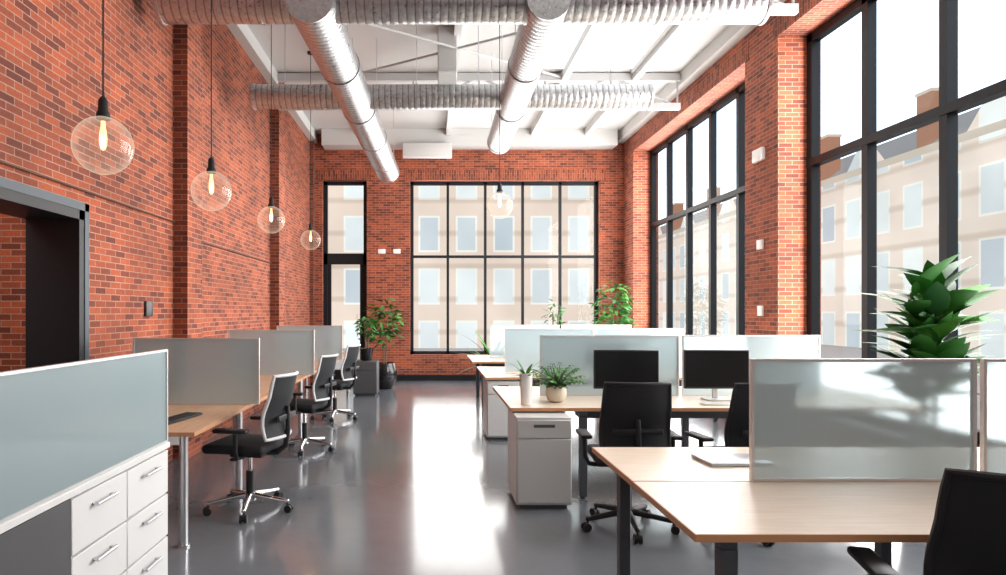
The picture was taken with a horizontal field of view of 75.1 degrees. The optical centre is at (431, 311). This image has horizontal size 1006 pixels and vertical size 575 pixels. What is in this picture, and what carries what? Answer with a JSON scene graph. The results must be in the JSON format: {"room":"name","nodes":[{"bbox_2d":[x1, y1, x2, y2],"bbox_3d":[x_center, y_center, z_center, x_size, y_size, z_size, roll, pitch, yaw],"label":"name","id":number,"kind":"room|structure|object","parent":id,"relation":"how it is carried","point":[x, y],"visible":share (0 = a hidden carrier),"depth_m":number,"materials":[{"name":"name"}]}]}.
{"room":"open-plan office","nodes":[
{"label":"open-plan office","id":0,"kind":"room"},
{"bbox_2d":[0,0,314,460],"bbox_3d":[-3.250,-1.200,5.850,1.500,5.400,17.700,0,0,0],"label":"wall","id":1,"kind":"structure","parent":0,"point":[91,264],"depth_m":5.81,"materials":[{"name":"red brick"}]},
{"bbox_2d":[315,134,623,380],"bbox_3d":[0.860,-1.200,14.465,7.720,5.400,0.470,0,0,0],"label":"wall","id":2,"kind":"structure","parent":0,"point":[388,204],"depth_m":14.25,"materials":[{"name":"red brick"}]},
{"bbox_2d":[323,182,366,379],"bbox_3d":[-1.920,-0.695,14.441,0.980,4.390,0.149,0,0,0],"label":"door frame","id":3,"kind":"structure","parent":2,"relation":"in","point":[329,259],"depth_m":14.42,"materials":[{"name":"black metal"}]},
{"bbox_2d":[410,182,597,353],"bbox_3d":[1.600,-0.975,14.470,4.160,3.830,0.104,0,0,0],"label":"window","id":4,"kind":"structure","parent":2,"relation":"in","point":[485,256],"depth_m":14.42,"materials":[{"name":"black"}]},
{"bbox_2d":[226,0,798,158],"bbox_3d":[0.860,-3.500,5.700,7.720,1.100,18.000,0,0,0],"label":"ceiling","id":5,"kind":"structure","parent":0,"point":[670,57],"depth_m":10.20,"materials":[{"name":"grey paint"}]},
{"bbox_2d":[72,0,134,174],"bbox_3d":[-1.720,-2.310,3.400,0.299,3.180,0.299,0,0,0],"label":"pendant lamp","id":6,"kind":"object","parent":5,"relation":"hanging from","point":[103,114],"visible":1,"depth_m":3.40,"materials":[{"name":"black"}]},
{"bbox_2d":[192,0,217,210],"bbox_3d":[-1.680,-2.335,4.950,0.299,3.130,0.299,0,0,0],"label":"pendant lamp","id":7,"kind":"object","parent":5,"relation":"hanging from","point":[211,169],"visible":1,"depth_m":4.95,"materials":[{"name":"black metal"}]},
{"bbox_2d":[257,24,274,221],"bbox_3d":[-1.780,-2.385,7.200,0.299,3.030,0.299,0,0,0],"label":"pendant lamp","id":8,"kind":"object","parent":5,"relation":"hanging from","point":[271,200],"visible":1,"depth_m":7.20,"materials":[{"name":"black metal"}]},
{"bbox_2d":[301,51,312,248],"bbox_3d":[-1.820,-2.415,9.750,0.299,2.970,0.299,0,0,0],"label":"pendant lamp","id":9,"kind":"object","parent":5,"relation":"hanging from","point":[310,228],"visible":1,"depth_m":9.75,"materials":[{"name":"black metal"}]},
{"bbox_2d":[153,0,773,182],"bbox_3d":[0.275,-3.203,9.135,5.480,1.395,6.983,0,0,0],"label":"ducts","id":10,"kind":"object","parent":5,"relation":"attached to","point":[321,23],"visible":1,"depth_m":6.34,"materials":[{"name":"silver metal"}]},
{"bbox_2d":[486,24,512,218],"bbox_3d":[0.760,-2.475,7.300,0.299,2.850,0.299,0,0,0],"label":"pendant lamp","id":11,"kind":"object","parent":5,"relation":"hanging from","point":[499,186],"visible":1,"depth_m":7.30,"materials":[{"name":"black metal"}]},
{"bbox_2d":[166,381,926,574],"bbox_3d":[0.235,1.560,5.725,8.970,0.120,18.050,0,0,0],"label":"floor","id":12,"kind":"structure","parent":0,"point":[416,484],"depth_m":4.77,"materials":[{"name":"concrete"}]},
{"bbox_2d":[0,349,169,574],"bbox_3d":[-1.848,0.850,2.026,0.923,1.300,2.972,0,0,0],"label":"desk","id":13,"kind":"object","parent":12,"relation":"on","point":[84,456],"visible":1,"depth_m":2.67,"materials":[{"name":"white laminate"}]},
{"bbox_2d":[133,326,349,548],"bbox_3d":[-1.945,0.858,8.225,1.050,1.285,8.244,0,0,0],"label":"desk","id":14,"kind":"object","parent":12,"relation":"on","point":[219,379],"visible":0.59,"depth_m":5.34,"materials":[{"name":"brown wood"}]},
{"bbox_2d":[168,412,202,424],"bbox_3d":[-1.800,0.749,4.600,0.140,0.018,0.440,0,0,10],"label":"keyboard","id":15,"kind":"object","parent":14,"relation":"on","point":[186,415],"visible":0.81,"depth_m":4.61,"materials":[{"name":"black plastic"}]},
{"bbox_2d":[202,370,298,522],"bbox_3d":[-1.346,0.976,4.924,0.656,1.048,0.680,0,0,10],"label":"chair","id":16,"kind":"object","parent":12,"relation":"on","point":[276,430],"visible":1,"depth_m":4.80,"materials":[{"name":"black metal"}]},
{"bbox_2d":[276,353,337,456],"bbox_3d":[-1.346,0.976,7.042,0.656,1.048,0.680,0,0,14],"label":"chair","id":17,"kind":"object","parent":12,"relation":"on","point":[322,389],"visible":0.83,"depth_m":6.92,"materials":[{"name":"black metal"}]},
{"bbox_2d":[310,344,360,422],"bbox_3d":[-1.327,0.976,9.090,0.656,1.048,0.680,0,0,16],"label":"chair","id":18,"kind":"object","parent":12,"relation":"on","point":[348,367],"visible":0.9,"depth_m":8.98,"materials":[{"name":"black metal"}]},
{"bbox_2d":[353,359,378,395],"bbox_3d":[-1.190,1.190,11.791,0.420,0.620,0.518,0,0,0],"label":"pedestal","id":19,"kind":"object","parent":12,"relation":"on","point":[367,381],"visible":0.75,"depth_m":11.53,"materials":[{"name":"grey metal"}]},
{"bbox_2d":[354,317,380,360],"bbox_3d":[-1.175,0.480,11.811,0.520,0.796,0.505,0,0,41],"label":"potted plant","id":20,"kind":"object","parent":19,"relation":"on","point":[366,353],"visible":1,"depth_m":11.73,"materials":[{"name":"green plant"}]},
{"bbox_2d":[361,298,404,388],"bbox_3d":[-0.951,0.614,12.753,0.928,1.771,0.895,0,0,0],"label":"plant","id":21,"kind":"object","parent":12,"relation":"on","point":[387,370],"visible":0.91,"depth_m":12.62,"materials":[{"name":"green plant"}]},
{"bbox_2d":[458,329,489,373],"bbox_3d":[1.269,0.919,13.318,1.506,1.161,1.524,0,0,25],"label":"spiky plant","id":22,"kind":"object","parent":12,"relation":"on","point":[483,343],"visible":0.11,"depth_m":13.46,"materials":[{"name":"green plant"}]},
{"bbox_2d":[483,377,518,439],"bbox_3d":[0.830,1.150,7.856,0.380,0.700,0.588,0,0,0],"label":"pedestal","id":23,"kind":"object","parent":12,"relation":"on","point":[495,412],"visible":0.58,"depth_m":7.56,"materials":[{"name":"grey"}]},
{"bbox_2d":[508,409,571,508],"bbox_3d":[0.850,1.150,5.206,0.420,0.700,0.588,0,0,0],"label":"pedestal","id":24,"kind":"object","parent":12,"relation":"on","point":[539,442],"visible":0.94,"depth_m":4.91,"materials":[{"name":"grey metal"}]},
{"bbox_2d":[467,325,630,408],"bbox_3d":[2.335,0.855,10.700,3.430,1.290,1.500,0,0,0],"label":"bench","id":25,"kind":"object","parent":12,"relation":"on","point":[496,358],"visible":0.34,"depth_m":10.70,"materials":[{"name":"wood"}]},
{"bbox_2d":[542,299,566,324],"bbox_3d":[2.541,0.614,13.566,0.569,1.771,0.584,0,0,0],"label":"potted plant","id":26,"kind":"object","parent":12,"relation":"on","point":[561,309],"visible":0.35,"depth_m":13.54,"materials":[{"name":"green plant"}]},
{"bbox_2d":[477,328,717,420],"bbox_3d":[2.335,0.855,8.300,3.430,1.290,1.500,0,0,0],"label":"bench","id":27,"kind":"object","parent":12,"relation":"on","point":[522,344],"visible":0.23,"depth_m":8.29,"materials":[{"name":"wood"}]},
{"bbox_2d":[588,281,638,325],"bbox_3d":[3.679,0.427,13.245,0.953,2.144,1.006,0,0,0],"label":"potted plant","id":28,"kind":"object","parent":12,"relation":"on","point":[626,320],"visible":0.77,"depth_m":13.16,"materials":[{"name":"green plant"}]},
{"bbox_2d":[575,382,682,543],"bbox_3d":[1.358,0.976,4.485,0.680,1.048,0.656,0,0,4],"label":"chair","id":29,"kind":"object","parent":12,"relation":"on","point":[632,414],"visible":0.8,"depth_m":4.25,"materials":[{"name":"black fabric"}]},
{"bbox_2d":[493,335,820,498],"bbox_3d":[2.335,0.855,5.900,3.430,1.290,1.500,0,0,0],"label":"desk","id":30,"kind":"object","parent":12,"relation":"on","point":[584,400],"visible":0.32,"depth_m":5.89,"materials":[{"name":"brown wood"}]},
{"bbox_2d":[507,358,546,404],"bbox_3d":[0.773,0.564,5.322,0.421,0.389,0.326,0,0,0],"label":"potted plant","id":31,"kind":"object","parent":30,"relation":"on","point":[526,378],"visible":1,"depth_m":5.28,"materials":[{"name":"green plant"}]},
{"bbox_2d":[531,362,586,401],"bbox_3d":[1.030,0.594,5.502,0.543,0.328,0.526,0,0,0],"label":"potted plant","id":32,"kind":"object","parent":30,"relation":"on","point":[556,391],"visible":0.98,"depth_m":5.43,"materials":[{"name":"green plant"}]},
{"bbox_2d":[593,350,658,388],"bbox_3d":[1.680,0.543,5.610,0.560,0.430,0.170,0,0,0],"label":"monitor","id":33,"kind":"object","parent":30,"relation":"on","point":[608,365],"visible":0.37,"depth_m":5.61,"materials":[{"name":"black plastic"}]},
{"bbox_2d":[699,402,729,404],"bbox_3d":[2.478,0.744,5.330,0.537,0.030,0.120,0,0,0],"label":"keyboard","id":34,"kind":"object","parent":30,"relation":"on","point":[702,403],"visible":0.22,"depth_m":5.29,"materials":[{"name":"white plastic"}]},
{"bbox_2d":[683,350,748,400],"bbox_3d":[2.460,0.543,5.610,0.560,0.430,0.170,0,0,0],"label":"monitor","id":35,"kind":"object","parent":30,"relation":"on","point":[714,370],"visible":0.84,"depth_m":5.61,"materials":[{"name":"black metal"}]},
{"bbox_2d":[684,383,773,545],"bbox_3d":[2.124,0.976,4.446,0.680,1.048,0.656,0,0,-7],"label":"chair","id":36,"kind":"object","parent":12,"relation":"on","point":[736,430],"visible":0.13,"depth_m":4.21,"materials":[{"name":"black fabric"}]},
{"bbox_2d":[592,359,1005,574],"bbox_3d":[2.475,0.855,2.940,3.150,1.290,1.440,0,0,0],"label":"desk","id":37,"kind":"object","parent":12,"relation":"on","point":[839,450],"visible":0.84,"depth_m":2.92,"materials":[{"name":"brown wood"}]},
{"bbox_2d":[691,453,748,466],"bbox_3d":[1.520,0.750,3.300,0.320,0.016,0.220,0,0,-4],"label":"laptop","id":38,"kind":"object","parent":37,"relation":"on","point":[729,459],"visible":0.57,"depth_m":3.27,"materials":[{"name":"silver metal"}]},
{"bbox_2d":[847,467,1005,574],"bbox_3d":[1.771,0.976,2.086,0.680,1.048,0.656,0,0,15],"label":"chair","id":39,"kind":"object","parent":12,"relation":"on","point":[967,536],"visible":1,"depth_m":1.89,"materials":[{"name":"black fabric"}]},
{"bbox_2d":[851,253,1003,394],"bbox_3d":[3.639,0.540,4.697,0.997,1.917,0.906,0,0,0],"label":"potted plant","id":40,"kind":"object","parent":12,"relation":"on","point":[933,307],"visible":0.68,"depth_m":4.63,"materials":[{"name":"green plant"}]},
{"bbox_2d":[624,0,979,446],"bbox_3d":[4.430,-1.200,5.850,0.580,5.400,17.700,0,0,0],"label":"wall","id":41,"kind":"structure","parent":0,"point":[771,59],"depth_m":8.22,"materials":[{"name":"red brick"}]},
{"bbox_2d":[650,82,744,334],"bbox_3d":[4.600,-1.125,11.135,0.115,4.450,4.830,0,0,0],"label":"window","id":42,"kind":"structure","parent":41,"relation":"in","point":[738,93],"depth_m":11.34,"materials":[{"name":"black"}]},
{"bbox_2d":[806,0,1005,443],"bbox_3d":[4.600,-1.125,5.790,0.115,4.450,4.200,0,0,0],"label":"window","id":43,"kind":"structure","parent":41,"relation":"in","point":[950,106],"depth_m":6.79,"materials":[{"name":"black"}]},
{"label":"outside","id":44,"kind":"structure","parent":0,"visible":0},
{"bbox_2d":[328,186,593,347],"bbox_3d":[-13.850,-10.000,78.000,52.300,29.000,84.000,0,0,0],"label":"building","id":45,"kind":"structure","parent":44,"point":[345,203],"depth_m":36.00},
{"bbox_2d":[658,87,1005,358],"bbox_3d":[25.450,-3.275,53.950,3.100,15.550,135.900,0,0,0],"label":"building","id":46,"kind":"structure","parent":44,"point":[907,165],"depth_m":34.02,"materials":[{"name":"stone"}]},
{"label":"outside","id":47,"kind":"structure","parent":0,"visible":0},
{"bbox_2d":[335,333,989,429],"bbox_3d":[10.000,2.050,57.500,100.000,0.100,145.000,0,0,0],"label":"ground","id":48,"kind":"structure","parent":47,"point":[827,351],"depth_m":31.33,"materials":[{"name":"grey"}]}
]}

